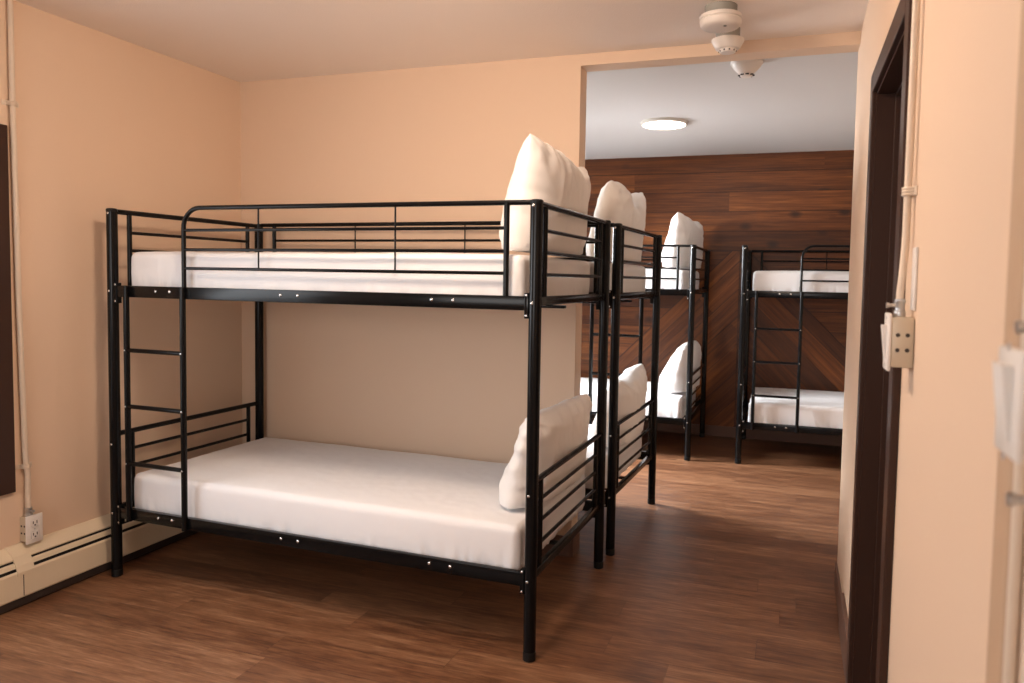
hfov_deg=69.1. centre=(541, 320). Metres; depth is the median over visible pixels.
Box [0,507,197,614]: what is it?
baseboard heater
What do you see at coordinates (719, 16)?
smoke detector
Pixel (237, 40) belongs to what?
ceiling
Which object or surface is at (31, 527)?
electrical outlet
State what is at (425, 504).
mattress
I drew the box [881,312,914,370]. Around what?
light switch
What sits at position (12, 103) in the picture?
conduit
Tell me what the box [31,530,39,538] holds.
socket
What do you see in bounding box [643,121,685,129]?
diffuser
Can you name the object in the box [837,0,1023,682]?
wall
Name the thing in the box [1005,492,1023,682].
conduit
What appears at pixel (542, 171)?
pillow
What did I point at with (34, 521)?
socket
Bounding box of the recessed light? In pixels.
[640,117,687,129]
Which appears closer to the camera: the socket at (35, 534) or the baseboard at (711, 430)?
the socket at (35, 534)
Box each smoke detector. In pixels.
[699,1,741,32]
[711,27,743,54]
[730,59,762,77]
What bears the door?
in the wall at (968, 50)
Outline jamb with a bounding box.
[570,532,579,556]
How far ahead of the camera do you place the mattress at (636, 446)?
4.05 m
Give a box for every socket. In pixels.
[31,518,38,526]
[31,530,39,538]
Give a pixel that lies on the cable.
(1017, 514)
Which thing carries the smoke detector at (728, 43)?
attached to the ceiling
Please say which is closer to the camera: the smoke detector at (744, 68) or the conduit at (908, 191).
the conduit at (908, 191)
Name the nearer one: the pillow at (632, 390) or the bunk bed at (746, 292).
the pillow at (632, 390)
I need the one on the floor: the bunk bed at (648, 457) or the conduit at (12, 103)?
the bunk bed at (648, 457)
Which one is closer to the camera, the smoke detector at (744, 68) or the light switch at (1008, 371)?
the light switch at (1008, 371)
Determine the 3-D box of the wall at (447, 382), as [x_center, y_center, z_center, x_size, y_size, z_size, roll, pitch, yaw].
[-0.176,-0.066,3.758,3.202,2.430,0.122,2,3,19]
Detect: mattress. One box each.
[131,251,589,295]
[134,437,584,569]
[580,377,695,417]
[584,424,641,488]
[588,262,645,291]
[645,269,698,288]
[748,387,843,428]
[753,271,848,292]
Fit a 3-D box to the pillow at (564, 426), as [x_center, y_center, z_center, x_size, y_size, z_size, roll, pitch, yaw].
[0.025,0.525,3.154,0.242,0.366,0.740,2,4,22]
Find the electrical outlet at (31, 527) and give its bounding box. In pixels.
[20,512,42,544]
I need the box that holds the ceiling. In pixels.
[14,0,868,158]
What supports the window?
in the wall at (103, 121)
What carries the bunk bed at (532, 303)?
on the floor
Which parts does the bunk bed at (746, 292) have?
post, footboard, post, footboard, rail, rail, rail, guard rail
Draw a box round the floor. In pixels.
[0,430,844,682]
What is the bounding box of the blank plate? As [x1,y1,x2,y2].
[910,247,918,310]
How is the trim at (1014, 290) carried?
attached to the wall at (968, 50)
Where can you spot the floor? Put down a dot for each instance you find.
(728, 577)
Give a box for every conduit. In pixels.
[1,0,34,516]
[886,0,920,316]
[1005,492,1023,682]
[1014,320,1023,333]
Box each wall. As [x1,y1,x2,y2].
[0,0,241,549]
[240,31,860,556]
[581,150,853,426]
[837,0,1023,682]
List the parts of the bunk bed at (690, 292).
rail, rail, guard rail, rail, post, headboard, headboard, post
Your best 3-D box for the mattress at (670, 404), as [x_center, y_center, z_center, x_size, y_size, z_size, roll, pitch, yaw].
[0.332,0.626,6.393,1.868,0.193,0.875,2,3,19]
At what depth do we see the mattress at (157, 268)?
2.92 m
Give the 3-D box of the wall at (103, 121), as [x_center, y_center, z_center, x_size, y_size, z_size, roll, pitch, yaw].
[-2.058,-0.155,3.370,0.120,2.585,8.508,2,3,19]
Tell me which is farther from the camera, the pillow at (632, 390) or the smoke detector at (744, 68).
the pillow at (632, 390)
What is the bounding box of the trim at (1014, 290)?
[986,0,1023,682]
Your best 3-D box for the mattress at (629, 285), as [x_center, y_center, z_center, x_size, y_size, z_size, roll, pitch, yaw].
[-0.393,-0.259,4.397,1.868,0.193,0.875,2,3,21]
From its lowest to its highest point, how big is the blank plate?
0.125 m
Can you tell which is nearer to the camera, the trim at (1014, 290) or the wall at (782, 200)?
the trim at (1014, 290)
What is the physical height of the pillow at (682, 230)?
0.431 m
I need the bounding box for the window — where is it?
[0,124,15,495]
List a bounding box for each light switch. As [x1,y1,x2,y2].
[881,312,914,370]
[992,343,1023,463]
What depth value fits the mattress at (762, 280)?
5.43 m
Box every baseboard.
[592,418,841,445]
[834,562,847,682]
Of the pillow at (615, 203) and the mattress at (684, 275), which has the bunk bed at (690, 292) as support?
the mattress at (684, 275)
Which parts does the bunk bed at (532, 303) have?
post, footboard, footboard, post, rail, rail, guard rail, rail, post, headboard, headboard, rail, rail, post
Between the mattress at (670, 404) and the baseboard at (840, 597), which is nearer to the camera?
the baseboard at (840, 597)
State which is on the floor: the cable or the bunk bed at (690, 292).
the bunk bed at (690, 292)
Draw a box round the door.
[846,0,911,682]
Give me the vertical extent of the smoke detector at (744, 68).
0.078 m
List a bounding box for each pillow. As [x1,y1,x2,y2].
[499,134,590,254]
[499,394,592,508]
[586,180,645,261]
[591,364,646,446]
[659,341,701,391]
[661,212,703,268]
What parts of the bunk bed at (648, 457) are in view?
rail, rail, rail, post, footboard, footboard, rail, rail, post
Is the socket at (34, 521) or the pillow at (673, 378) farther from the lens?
the pillow at (673, 378)
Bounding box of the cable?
[1002,291,1023,682]
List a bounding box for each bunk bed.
[106,199,610,662]
[585,223,661,555]
[592,244,709,460]
[735,245,849,463]
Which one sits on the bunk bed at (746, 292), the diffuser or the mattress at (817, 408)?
the mattress at (817, 408)
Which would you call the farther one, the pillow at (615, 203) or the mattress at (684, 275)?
the mattress at (684, 275)
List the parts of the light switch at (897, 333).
plate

